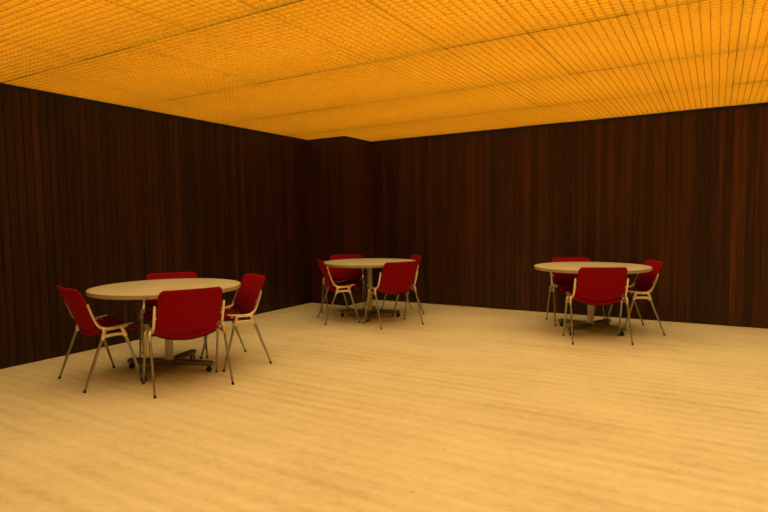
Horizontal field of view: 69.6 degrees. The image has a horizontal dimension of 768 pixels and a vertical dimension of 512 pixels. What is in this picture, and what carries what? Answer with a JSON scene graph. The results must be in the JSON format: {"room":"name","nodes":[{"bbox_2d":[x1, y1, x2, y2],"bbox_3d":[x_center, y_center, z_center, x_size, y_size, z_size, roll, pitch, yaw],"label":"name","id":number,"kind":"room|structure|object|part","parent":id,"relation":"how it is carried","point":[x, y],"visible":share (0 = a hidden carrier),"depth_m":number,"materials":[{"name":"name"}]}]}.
{"room":"cafeteria","nodes":[
{"label":"cafeteria","id":0,"kind":"room"},
{"bbox_2d":[0,86,310,368],"bbox_3d":[-3.452,-0.345,5.001,0.150,2.706,10.090,2,4,31],"label":"wall","id":1,"kind":"structure","parent":0,"point":[92,194],"depth_m":5.94,"materials":[{"name":"brown wood"}]},
{"bbox_2d":[0,83,307,141],"bbox_3d":[-3.590,-1.494,4.571,0.004,0.032,9.355,2,4,31],"label":"trim","id":2,"kind":"structure","parent":1,"relation":"attached to","point":[1,84],"depth_m":6.00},
{"bbox_2d":[308,138,372,305],"bbox_3d":[-0.679,-0.545,8.787,0.702,2.545,0.733,2,4,31],"label":"column","id":3,"kind":"structure","parent":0,"point":[339,170],"depth_m":8.50,"materials":[{"name":"brown wood"}]},
{"bbox_2d":[308,136,344,141],"bbox_3d":[-0.882,-1.777,8.389,0.704,0.032,0.004,2,4,31],"label":"trim","id":4,"kind":"structure","parent":3,"relation":"attached to","point":[339,137],"depth_m":8.38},
{"bbox_2d":[345,136,370,142],"bbox_3d":[-0.393,-1.792,8.523,0.004,0.031,0.731,2,4,31],"label":"trim","id":5,"kind":"structure","parent":3,"relation":"attached to","point":[347,137],"depth_m":8.50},
{"bbox_2d":[0,300,767,511],"bbox_3d":[0.082,1.158,2.986,8.350,0.120,10.390,2,4,31],"label":"floor","id":6,"kind":"structure","parent":0,"point":[465,409],"depth_m":3.55,"materials":[{"name":"wood"}]},
{"bbox_2d":[57,286,141,392],"bbox_3d":[-2.357,0.631,4.555,0.604,0.796,0.504,3,5,43],"label":"chair","id":7,"kind":"object","parent":6,"relation":"on","point":[89,325],"visible":0.99,"depth_m":4.40,"materials":[{"name":"red fabric"}]},
{"bbox_3d":[-2.659,0.810,4.661,0.165,0.394,0.021,-4,5,-44],"label":"leg","id":8,"kind":"part","parent":7,"relation":"part of","materials":[{"name":"metal"}]},
{"bbox_3d":[-2.476,0.424,4.417,0.490,0.361,0.164,3,5,43],"label":"backrest","id":9,"kind":"part","parent":7,"relation":"part of","materials":[{"name":"red fabric"}]},
{"bbox_3d":[-2.241,0.831,4.270,0.021,0.394,0.165,2,5,40],"label":"leg","id":10,"kind":"part","parent":7,"relation":"part of","materials":[{"name":"metal"}]},
{"bbox_3d":[-2.308,0.593,4.605,0.494,0.082,0.359,3,5,43],"label":"seat","id":11,"kind":"part","parent":7,"relation":"part of","materials":[{"name":"red fabric"}]},
{"bbox_3d":[-2.454,0.792,4.879,0.021,0.396,0.133,2,5,40],"label":"leg","id":12,"kind":"part","parent":7,"relation":"part of","materials":[{"name":"metal"}]},
{"bbox_3d":[-2.036,0.812,4.488,0.133,0.396,0.021,-4,5,-43],"label":"leg","id":13,"kind":"part","parent":7,"relation":"part of","materials":[{"name":"metal"}]},
{"bbox_2d":[86,278,240,381],"bbox_3d":[-1.885,0.630,4.832,1.244,0.744,1.244,0,4,11],"label":"round table","id":14,"kind":"object","parent":6,"relation":"on","point":[145,289],"visible":0.84,"depth_m":4.78,"materials":[{"name":"beige wood"}]},
{"bbox_3d":[-2.094,0.925,4.892,0.373,0.046,0.072,0,4,11],"label":"arm","id":15,"kind":"part","parent":14,"relation":"part of","materials":[{"name":"metal"}]},
{"bbox_3d":[-1.922,0.939,4.639,0.072,0.046,0.373,0,4,11],"label":"arm","id":16,"kind":"part","parent":14,"relation":"part of","materials":[{"name":"metal"}]},
{"bbox_3d":[-1.885,0.623,4.831,0.094,0.638,0.094,0,4,11],"label":"stem","id":17,"kind":"part","parent":14,"relation":"part of","materials":[{"name":"metal"}]},
{"bbox_3d":[-1.840,0.911,5.063,0.072,0.046,0.373,0,4,11],"label":"arm","id":18,"kind":"part","parent":14,"relation":"part of","materials":[{"name":"metal"}]},
{"bbox_3d":[-1.669,0.925,4.810,0.373,0.046,0.072,0,4,11],"label":"arm","id":19,"kind":"part","parent":14,"relation":"part of","materials":[{"name":"metal"}]},
{"bbox_2d":[139,272,207,364],"bbox_3d":[-2.038,0.577,5.338,0.604,0.796,0.504,-2,4,-20],"label":"chair","id":20,"kind":"object","parent":6,"relation":"on","point":[148,314],"visible":0.32,"depth_m":5.37,"materials":[{"name":"red fabric"}]},
{"bbox_3d":[-2.247,0.775,5.100,0.021,0.396,0.133,-2,4,-17],"label":"leg","id":21,"kind":"part","parent":20,"relation":"part of","materials":[{"name":"metal"}]},
{"bbox_3d":[-2.353,0.760,5.380,0.021,0.394,0.165,-2,4,-23],"label":"leg","id":22,"kind":"part","parent":20,"relation":"part of","materials":[{"name":"metal"}]},
{"bbox_3d":[-2.013,0.546,5.268,0.494,0.082,0.359,-2,4,-20],"label":"seat","id":23,"kind":"part","parent":20,"relation":"part of","materials":[{"name":"red fabric"}]},
{"bbox_3d":[-2.100,0.350,5.483,0.490,0.361,0.164,-2,4,-20],"label":"backrest","id":24,"kind":"part","parent":20,"relation":"part of","materials":[{"name":"red fabric"}]},
{"bbox_2d":[142,287,233,398],"bbox_3d":[-1.568,0.633,4.384,0.604,0.796,0.504,-3,4,-33],"label":"chair","id":25,"kind":"object","parent":6,"relation":"on","point":[186,314],"visible":1,"depth_m":4.23,"materials":[{"name":"red fabric"}]},
{"bbox_3d":[-1.893,0.818,4.372,0.021,0.396,0.133,-4,5,-37],"label":"leg","id":26,"kind":"part","parent":25,"relation":"part of","materials":[{"name":"metal"}]},
{"bbox_3d":[-1.728,0.834,4.123,0.021,0.394,0.165,-3,4,-31],"label":"leg","id":27,"kind":"part","parent":25,"relation":"part of","materials":[{"name":"metal"}]},
{"bbox_3d":[-1.609,0.595,4.443,0.494,0.082,0.359,-3,4,-33],"label":"seat","id":28,"kind":"part","parent":25,"relation":"part of","materials":[{"name":"red fabric"}]},
{"bbox_3d":[-1.477,0.424,4.229,0.490,0.361,0.164,-3,4,-33],"label":"backrest","id":29,"kind":"part","parent":25,"relation":"part of","materials":[{"name":"red fabric"}]},
{"bbox_3d":[-1.416,0.792,4.687,0.021,0.396,0.133,-3,4,-30],"label":"leg","id":30,"kind":"part","parent":25,"relation":"part of","materials":[{"name":"metal"}]},
{"bbox_3d":[-1.251,0.807,4.438,0.021,0.394,0.165,-3,5,-36],"label":"leg","id":31,"kind":"part","parent":25,"relation":"part of","materials":[{"name":"metal"}]},
{"bbox_2d":[200,273,271,371],"bbox_3d":[-1.384,0.583,5.108,0.504,0.796,0.604,-4,5,-37],"label":"chair","id":32,"kind":"object","parent":6,"relation":"on","point":[246,299],"visible":0.73,"depth_m":5.13,"materials":[{"name":"red fabric"}]},
{"bbox_3d":[-1.682,0.758,5.252,0.133,0.396,0.021,-3,4,-33],"label":"leg","id":33,"kind":"part","parent":32,"relation":"part of","materials":[{"name":"metal"}]},
{"bbox_3d":[-1.339,0.784,4.795,0.133,0.396,0.021,-4,5,-40],"label":"leg","id":34,"kind":"part","parent":32,"relation":"part of","materials":[{"name":"metal"}]},
{"bbox_3d":[-1.443,0.552,5.062,0.359,0.082,0.494,-4,5,-37],"label":"seat","id":35,"kind":"part","parent":32,"relation":"part of","materials":[{"name":"red fabric"}]},
{"bbox_3d":[-1.442,0.745,5.431,0.165,0.394,0.021,-4,5,-39],"label":"leg","id":36,"kind":"part","parent":32,"relation":"part of","materials":[{"name":"metal"}]},
{"bbox_3d":[-1.251,0.358,5.195,0.164,0.361,0.490,-4,5,-37],"label":"backrest","id":37,"kind":"part","parent":32,"relation":"part of","materials":[{"name":"red fabric"}]},
{"bbox_3d":[-1.099,0.770,4.973,0.165,0.394,0.021,-3,4,-34],"label":"leg","id":38,"kind":"part","parent":32,"relation":"part of","materials":[{"name":"metal"}]},
{"bbox_2d":[317,259,360,324],"bbox_3d":[-0.602,0.440,7.155,0.504,0.796,0.604,-2,4,-15],"label":"chair","id":39,"kind":"object","parent":6,"relation":"on","point":[336,286],"visible":1,"depth_m":6.95,"materials":[{"name":"red fabric"}]},
{"bbox_3d":[-0.809,0.609,7.406,0.165,0.394,0.021,-2,4,-13],"label":"leg","id":40,"kind":"part","parent":39,"relation":"part of","materials":[{"name":"metal"}]},
{"bbox_3d":[-0.769,0.228,7.096,0.164,0.361,0.490,-2,4,-15],"label":"backrest","id":41,"kind":"part","parent":39,"relation":"part of","materials":[{"name":"red fabric"}]},
{"bbox_3d":[-0.658,0.643,6.855,0.165,0.394,0.021,-2,4,-18],"label":"leg","id":42,"kind":"part","parent":39,"relation":"part of","materials":[{"name":"metal"}]},
{"bbox_3d":[-0.532,0.404,7.172,0.359,0.082,0.494,-2,4,-15],"label":"seat","id":43,"kind":"part","parent":39,"relation":"part of","materials":[{"name":"red fabric"}]},
{"bbox_3d":[-0.520,0.599,7.484,0.133,0.396,0.021,-2,4,-18],"label":"leg","id":44,"kind":"part","parent":39,"relation":"part of","materials":[{"name":"metal"}]},
{"bbox_3d":[-0.370,0.632,6.933,0.133,0.396,0.021,-2,4,-12],"label":"leg","id":45,"kind":"part","parent":39,"relation":"part of","materials":[{"name":"metal"}]},
{"bbox_2d":[321,254,366,312],"bbox_3d":[-0.570,0.391,7.903,0.604,0.796,0.504,0,4,4],"label":"chair","id":46,"kind":"object","parent":6,"relation":"on","point":[337,273],"visible":0.67,"depth_m":8.01,"materials":[{"name":"red fabric"}]},
{"bbox_3d":[-0.865,0.584,7.776,0.021,0.396,0.133,0,4,7],"label":"leg","id":47,"kind":"part","parent":46,"relation":"part of","materials":[{"name":"metal"}]},
{"bbox_3d":[-0.576,0.362,7.829,0.494,0.082,0.359,0,4,4],"label":"seat","id":48,"kind":"part","parent":46,"relation":"part of","materials":[{"name":"red fabric"}]},
{"bbox_3d":[-0.560,0.163,8.059,0.490,0.361,0.164,0,4,4],"label":"backrest","id":49,"kind":"part","parent":46,"relation":"part of","materials":[{"name":"red fabric"}]},
{"bbox_3d":[-0.294,0.579,7.735,0.021,0.396,0.133,-1,4,1],"label":"leg","id":50,"kind":"part","parent":46,"relation":"part of","materials":[{"name":"metal"}]},
{"bbox_2d":[324,258,414,321],"bbox_3d":[-0.188,0.444,7.364,1.244,0.744,1.244,0,4,5],"label":"round table","id":51,"kind":"object","parent":6,"relation":"on","point":[369,263],"visible":0.94,"depth_m":7.33,"materials":[{"name":"wood"}]},
{"bbox_3d":[-0.400,0.740,7.402,0.373,0.046,0.072,0,4,5],"label":"arm","id":52,"kind":"part","parent":51,"relation":"part of","materials":[{"name":"metal"}]},
{"bbox_3d":[-0.203,0.753,7.168,0.072,0.046,0.373,0,4,5],"label":"arm","id":53,"kind":"part","parent":51,"relation":"part of","materials":[{"name":"metal"}]},
{"bbox_3d":[-0.188,0.437,7.363,0.094,0.638,0.094,0,4,5],"label":"stem","id":54,"kind":"part","parent":51,"relation":"part of","materials":[{"name":"metal"}]},
{"bbox_3d":[0.031,0.737,7.364,0.373,0.046,0.072,0,4,5],"label":"arm","id":55,"kind":"part","parent":51,"relation":"part of","materials":[{"name":"metal"}]},
{"bbox_2d":[364,261,423,329],"bbox_3d":[0.114,0.453,6.827,0.604,0.796,0.504,-3,4,-29],"label":"chair","id":56,"kind":"object","parent":6,"relation":"on","point":[397,278],"visible":1,"depth_m":6.67,"materials":[{"name":"red fabric"}]},
{"bbox_3d":[-0.212,0.636,6.841,0.021,0.396,0.133,-3,4,-32],"label":"leg","id":57,"kind":"part","parent":56,"relation":"part of","materials":[{"name":"metal"}]},
{"bbox_3d":[-0.068,0.653,6.580,0.021,0.394,0.165,-3,4,-26],"label":"leg","id":58,"kind":"part","parent":56,"relation":"part of","materials":[{"name":"metal"}]},
{"bbox_3d":[0.078,0.414,6.888,0.494,0.082,0.359,-3,4,-29],"label":"seat","id":59,"kind":"part","parent":56,"relation":"part of","materials":[{"name":"red fabric"}]},
{"bbox_3d":[0.193,0.244,6.664,0.490,0.361,0.164,-3,4,-29],"label":"backrest","id":60,"kind":"part","parent":56,"relation":"part of","materials":[{"name":"red fabric"}]},
{"bbox_3d":[0.289,0.612,7.117,0.021,0.396,0.133,-3,4,-25],"label":"leg","id":61,"kind":"part","parent":56,"relation":"part of","materials":[{"name":"metal"}]},
{"bbox_3d":[0.434,0.629,6.855,0.021,0.394,0.165,-3,4,-31],"label":"leg","id":62,"kind":"part","parent":56,"relation":"part of","materials":[{"name":"metal"}]},
{"bbox_2d":[381,254,423,315],"bbox_3d":[0.252,0.392,7.723,0.504,0.796,0.604,-2,4,-15],"label":"chair","id":63,"kind":"object","parent":6,"relation":"on","point":[417,258],"visible":0.13,"depth_m":7.68,"materials":[{"name":"red fabric"}]},
{"bbox_3d":[0.414,0.171,7.753,0.164,0.361,0.490,-2,4,-15],"label":"backrest","id":64,"kind":"part","parent":63,"relation":"part of","materials":[{"name":"red fabric"}]},
{"bbox_2d":[546,257,605,325],"bbox_3d":[2.342,0.428,6.769,0.604,0.796,0.504,-1,4,3],"label":"chair","id":65,"kind":"object","parent":6,"relation":"on","point":[564,279],"visible":0.42,"depth_m":6.88,"materials":[{"name":"red fabric"}]},
{"bbox_3d":[2.065,0.603,6.934,0.021,0.394,0.165,-1,4,0],"label":"leg","id":66,"kind":"part","parent":65,"relation":"part of","materials":[{"name":"metal"}]},
{"bbox_3d":[2.050,0.621,6.636,0.021,0.396,0.133,0,4,6],"label":"leg","id":67,"kind":"part","parent":65,"relation":"part of","materials":[{"name":"metal"}]},
{"bbox_3d":[2.338,0.399,6.695,0.494,0.082,0.359,-1,4,3],"label":"seat","id":68,"kind":"part","parent":65,"relation":"part of","materials":[{"name":"red fabric"}]},
{"bbox_3d":[2.347,0.200,6.925,0.490,0.361,0.164,-1,4,3],"label":"backrest","id":69,"kind":"part","parent":65,"relation":"part of","materials":[{"name":"red fabric"}]},
{"bbox_2d":[534,262,651,335],"bbox_3d":[2.346,0.483,6.267,1.244,0.744,1.244,-4,5,-39],"label":"round table","id":70,"kind":"object","parent":6,"relation":"on","point":[559,267],"visible":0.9,"depth_m":6.21,"materials":[{"name":"wood"}]},
{"bbox_3d":[2.213,0.769,6.454,0.072,0.046,0.373,-4,5,-39],"label":"arm","id":71,"kind":"part","parent":70,"relation":"part of","materials":[{"name":"metal"}]},
{"bbox_3d":[2.181,0.789,6.151,0.373,0.046,0.072,-4,5,-39],"label":"arm","id":72,"kind":"part","parent":70,"relation":"part of","materials":[{"name":"metal"}]},
{"bbox_3d":[2.345,0.476,6.266,0.094,0.638,0.094,-4,5,-39],"label":"stem","id":73,"kind":"part","parent":70,"relation":"part of","materials":[{"name":"metal"}]},
{"bbox_3d":[2.518,0.767,6.422,0.373,0.046,0.072,-4,5,-39],"label":"arm","id":74,"kind":"part","parent":70,"relation":"part of","materials":[{"name":"metal"}]},
{"bbox_3d":[2.485,0.787,6.118,0.072,0.046,0.373,-4,5,-39],"label":"arm","id":75,"kind":"part","parent":70,"relation":"part of","materials":[{"name":"metal"}]},
{"bbox_2d":[562,267,633,344],"bbox_3d":[2.231,0.493,5.784,0.604,0.796,0.504,0,4,6],"label":"chair","id":76,"kind":"object","parent":6,"relation":"on","point":[595,286],"visible":1,"depth_m":5.62,"materials":[{"name":"red fabric"}]},
{"bbox_3d":[1.965,0.664,5.985,0.021,0.396,0.133,-1,4,3],"label":"leg","id":77,"kind":"part","parent":76,"relation":"part of","materials":[{"name":"metal"}]},
{"bbox_3d":[1.934,0.686,5.688,0.021,0.394,0.165,0,4,9],"label":"leg","id":78,"kind":"part","parent":76,"relation":"part of","materials":[{"name":"metal"}]},
{"bbox_3d":[2.237,0.455,5.854,0.494,0.082,0.359,0,4,6],"label":"seat","id":79,"kind":"part","parent":76,"relation":"part of","materials":[{"name":"red fabric"}]},
{"bbox_3d":[2.210,0.288,5.601,0.490,0.361,0.164,0,4,6],"label":"backrest","id":80,"kind":"part","parent":76,"relation":"part of","materials":[{"name":"red fabric"}]},
{"bbox_3d":[2.534,0.661,5.926,0.021,0.396,0.133,0,4,9],"label":"leg","id":81,"kind":"part","parent":76,"relation":"part of","materials":[{"name":"metal"}]},
{"bbox_3d":[2.503,0.682,5.629,0.021,0.394,0.165,-1,4,3],"label":"leg","id":82,"kind":"part","parent":76,"relation":"part of","materials":[{"name":"metal"}]},
{"bbox_2d":[606,260,664,335],"bbox_3d":[2.846,0.453,6.287,0.504,0.796,0.604,0,4,4],"label":"chair","id":83,"kind":"object","parent":6,"relation":"on","point":[645,282],"visible":0.64,"depth_m":6.15,"materials":[{"name":"red fabric"}]},
{"bbox_3d":[2.667,0.653,6.026,0.133,0.396,0.021,-1,4,1],"label":"leg","id":84,"kind":"part","parent":83,"relation":"part of","materials":[{"name":"metal"}]},
{"bbox_3d":[2.773,0.419,6.291,0.359,0.082,0.494,0,4,4],"label":"seat","id":85,"kind":"part","parent":83,"relation":"part of","materials":[{"name":"red fabric"}]},
{"bbox_3d":[3.008,0.615,6.574,0.165,0.394,0.021,-1,4,2],"label":"leg","id":86,"kind":"part","parent":83,"relation":"part of","materials":[{"name":"metal"}]},
{"bbox_3d":[3.013,0.235,6.260,0.164,0.361,0.490,0,4,4],"label":"backrest","id":87,"kind":"part","parent":83,"relation":"part of","materials":[{"name":"red fabric"}]},
{"bbox_3d":[2.965,0.652,6.004,0.165,0.394,0.021,0,4,7],"label":"leg","id":88,"kind":"part","parent":83,"relation":"part of","materials":[{"name":"metal"}]},
{"bbox_2d":[0,0,767,141],"bbox_3d":[0.047,-1.582,2.808,8.350,0.280,10.390,2,4,31],"label":"ceiling","id":89,"kind":"structure","parent":0,"point":[304,37],"depth_m":4.35,"materials":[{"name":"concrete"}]},
{"bbox_3d":[-3.452,-1.509,4.202,0.618,0.036,1.269,2,4,31],"label":"louver panel","id":90,"kind":"part","parent":89,"relation":"part of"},
{"bbox_3d":[-2.921,-1.492,3.884,0.618,0.036,1.269,2,4,31],"label":"louver panel","id":91,"kind":"part","parent":89,"relation":"part of","materials":[{"name":"orange wood"}]},
{"bbox_3d":[-2.390,-1.481,3.565,0.618,0.036,1.269,2,4,31],"label":"louver panel","id":92,"kind":"part","parent":89,"relation":"part of","materials":[{"name":"orange wood"}]},
{"bbox_3d":[-2.798,-1.585,5.290,0.618,0.036,1.269,2,4,31],"label":"louver panel","id":93,"kind":"part","parent":89,"relation":"part of","materials":[{"name":"orange wood"}]},
{"bbox_3d":[-1.859,-1.464,3.247,0.618,0.036,1.269,2,4,31],"label":"louver panel","id":94,"kind":"part","parent":89,"relation":"part of","materials":[{"name":"orange wood"}]},
{"bbox_3d":[-2.267,-1.574,4.971,0.618,0.036,1.269,2,4,31],"label":"louver panel","id":95,"kind":"part","parent":89,"relation":"part of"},
{"bbox_3d":[-1.736,-1.558,4.654,0.618,0.036,1.269,2,4,31],"label":"louver panel","id":96,"kind":"part","parent":89,"relation":"part of","materials":[{"name":"orange wood"}]},
{"bbox_3d":[-1.328,-1.452,2.929,0.618,0.036,1.269,2,4,31],"label":"louver panel","id":97,"kind":"part","parent":89,"relation":"part of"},
{"bbox_3d":[-2.144,-1.665,6.378,0.618,0.036,1.269,2,4,31],"label":"louver panel","id":98,"kind":"part","parent":89,"relation":"part of","materials":[{"name":"orange wood"}]},
{"bbox_3d":[-1.205,-1.546,4.335,0.618,0.036,1.269,2,4,31],"label":"louver panel","id":99,"kind":"part","parent":89,"relation":"part of","materials":[{"name":"orange wood"}]},
{"bbox_3d":[-1.613,-1.653,6.060,0.618,0.036,1.269,2,4,31],"label":"louver panel","id":100,"kind":"part","parent":89,"relation":"part of","materials":[{"name":"orange wood"}]},
{"bbox_3d":[-0.797,-1.439,2.611,0.618,0.036,1.269,2,4,31],"label":"louver panel","id":101,"kind":"part","parent":89,"relation":"part of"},
{"bbox_3d":[-1.490,-1.744,7.466,0.618,0.036,1.269,2,4,31],"label":"louver panel","id":102,"kind":"part","parent":89,"relation":"part of","materials":[{"name":"orange wood"}]},
{"bbox_3d":[-1.082,-1.639,5.741,0.618,0.036,1.269,2,4,31],"label":"louver panel","id":103,"kind":"part","parent":89,"relation":"part of","materials":[{"name":"orange wood"}]},
{"bbox_3d":[-0.674,-1.530,4.017,0.618,0.036,1.269,2,4,31],"label":"louver panel","id":104,"kind":"part","parent":89,"relation":"part of","materials":[{"name":"orange wood"}]},
{"bbox_3d":[-0.959,-1.730,7.148,0.618,0.036,1.269,2,4,31],"label":"louver panel","id":105,"kind":"part","parent":89,"relation":"part of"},
{"bbox_3d":[-0.853,-1.821,8.525,0.618,0.036,1.202,2,4,31],"label":"louver panel","id":106,"kind":"part","parent":89,"relation":"part of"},
{"bbox_3d":[-0.551,-1.623,5.423,0.618,0.036,1.269,2,4,31],"label":"louver panel","id":107,"kind":"part","parent":89,"relation":"part of","materials":[{"name":"orange wood"}]},
{"bbox_3d":[-0.428,-1.716,6.830,0.618,0.036,1.269,2,4,31],"label":"louver panel","id":108,"kind":"part","parent":89,"relation":"part of","materials":[{"name":"orange wood"}]},
{"bbox_3d":[-0.143,-1.516,3.699,0.618,0.036,1.269,2,4,31],"label":"louver panel","id":109,"kind":"part","parent":89,"relation":"part of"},
{"bbox_3d":[-0.322,-1.806,8.207,0.618,0.036,1.202,2,4,31],"label":"louver panel","id":110,"kind":"part","parent":89,"relation":"part of","materials":[{"name":"orange wood"}]},
{"bbox_3d":[-0.020,-1.609,5.105,0.618,0.036,1.269,2,4,31],"label":"louver panel","id":111,"kind":"part","parent":89,"relation":"part of","materials":[{"name":"orange wood"}]},
{"bbox_3d":[0.103,-1.702,6.512,0.618,0.036,1.269,2,4,31],"label":"louver panel","id":112,"kind":"part","parent":89,"relation":"part of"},
{"bbox_3d":[0.209,-1.794,7.889,0.618,0.036,1.202,2,4,31],"label":"louver panel","id":113,"kind":"part","parent":89,"relation":"part of","materials":[{"name":"orange wood"}]},
{"bbox_3d":[0.740,-1.778,7.571,0.618,0.036,1.202,2,4,31],"label":"louver panel","id":114,"kind":"part","parent":89,"relation":"part of","materials":[{"name":"orange wood"}]},
{"bbox_3d":[0.511,-1.595,4.787,0.618,0.036,1.269,2,4,31],"label":"louver panel","id":115,"kind":"part","parent":89,"relation":"part of","materials":[{"name":"orange wood"}]},
{"bbox_3d":[0.634,-1.688,6.193,0.618,0.036,1.269,2,4,31],"label":"louver panel","id":116,"kind":"part","parent":89,"relation":"part of","materials":[{"name":"orange wood"}]},
{"bbox_3d":[0.388,-1.504,3.381,0.618,0.036,1.269,2,4,31],"label":"louver panel","id":117,"kind":"part","parent":89,"relation":"part of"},
{"bbox_3d":[1.271,-1.765,7.253,0.618,0.036,1.202,2,4,31],"label":"louver panel","id":118,"kind":"part","parent":89,"relation":"part of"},
{"bbox_3d":[1.165,-1.674,5.875,0.618,0.036,1.269,2,4,31],"label":"louver panel","id":119,"kind":"part","parent":89,"relation":"part of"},
{"bbox_3d":[1.042,-1.581,4.469,0.618,0.036,1.269,2,4,31],"label":"louver panel","id":120,"kind":"part","parent":89,"relation":"part of","materials":[{"name":"orange wood"}]},
{"bbox_3d":[1.802,-1.753,6.935,0.618,0.036,1.202,2,4,31],"label":"louver panel","id":121,"kind":"part","parent":89,"relation":"part of","materials":[{"name":"orange wood"}]},
{"bbox_3d":[1.696,-1.662,5.557,0.618,0.036,1.269,2,4,31],"label":"louver panel","id":122,"kind":"part","parent":89,"relation":"part of","materials":[{"name":"orange wood"}]},
{"bbox_3d":[0.919,-1.490,3.063,0.618,0.036,1.269,2,4,31],"label":"louver panel","id":123,"kind":"part","parent":89,"relation":"part of","materials":[{"name":"orange wood"}]},
{"bbox_3d":[2.333,-1.737,6.617,0.618,0.036,1.202,2,4,31],"label":"louver panel","id":124,"kind":"part","parent":89,"relation":"part of","materials":[{"name":"orange wood"}]},
{"bbox_3d":[1.573,-1.569,4.151,0.618,0.036,1.269,2,4,31],"label":"louver panel","id":125,"kind":"part","parent":89,"relation":"part of","materials":[{"name":"orange wood"}]},
{"bbox_3d":[2.227,-1.647,5.239,0.618,0.036,1.269,2,4,31],"label":"louver panel","id":126,"kind":"part","parent":89,"relation":"part of","materials":[{"name":"orange wood"}]},
{"bbox_3d":[2.864,-1.723,6.298,0.618,0.036,1.202,2,4,31],"label":"louver panel","id":127,"kind":"part","parent":89,"relation":"part of","materials":[{"name":"orange wood"}]},
{"bbox_3d":[1.450,-1.474,2.745,0.618,0.036,1.269,2,4,31],"label":"louver panel","id":128,"kind":"part","parent":89,"relation":"part of","materials":[{"name":"orange wood"}]},
{"bbox_3d":[2.104,-1.553,3.833,0.618,0.036,1.269,2,4,31],"label":"louver panel","id":129,"kind":"part","parent":89,"relation":"part of","materials":[{"name":"orange wood"}]},
{"bbox_3d":[2.758,-1.632,4.921,0.618,0.036,1.269,2,4,31],"label":"louver panel","id":130,"kind":"part","parent":89,"relation":"part of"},
{"bbox_3d":[3.395,-1.711,5.980,0.618,0.036,1.202,2,4,31],"label":"louver panel","id":131,"kind":"part","parent":89,"relation":"part of","materials":[{"name":"orange wood"}]},
{"bbox_3d":[3.926,-1.695,5.662,0.618,0.036,1.202,2,4,31],"label":"louver panel","id":132,"kind":"part","parent":89,"relation":"part of","materials":[{"name":"orange wood"}]},
{"bbox_3d":[3.289,-1.620,4.603,0.618,0.036,1.269,2,4,31],"label":"louver panel","id":133,"kind":"part","parent":89,"relation":"part of","materials":[{"name":"orange wood"}]},
{"bbox_3d":[2.635,-1.539,3.515,0.618,0.036,1.269,2,4,31],"label":"louver panel","id":134,"kind":"part","parent":89,"relation":"part of","materials":[{"name":"orange wood"}]},
{"bbox_2d":[371,105,767,328],"bbox_3d":[2.697,-0.570,7.275,8.050,2.706,0.150,2,4,31],"label":"wall","id":135,"kind":"structure","parent":0,"point":[686,192],"depth_m":7.18,"materials":[{"name":"brown wood"}]},
{"bbox_2d":[371,102,767,143],"bbox_3d":[2.944,-1.732,6.952,7.346,0.032,0.004,2,4,31],"label":"trim","id":136,"kind":"structure","parent":135,"relation":"attached to","point":[765,103],"depth_m":7.14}
]}

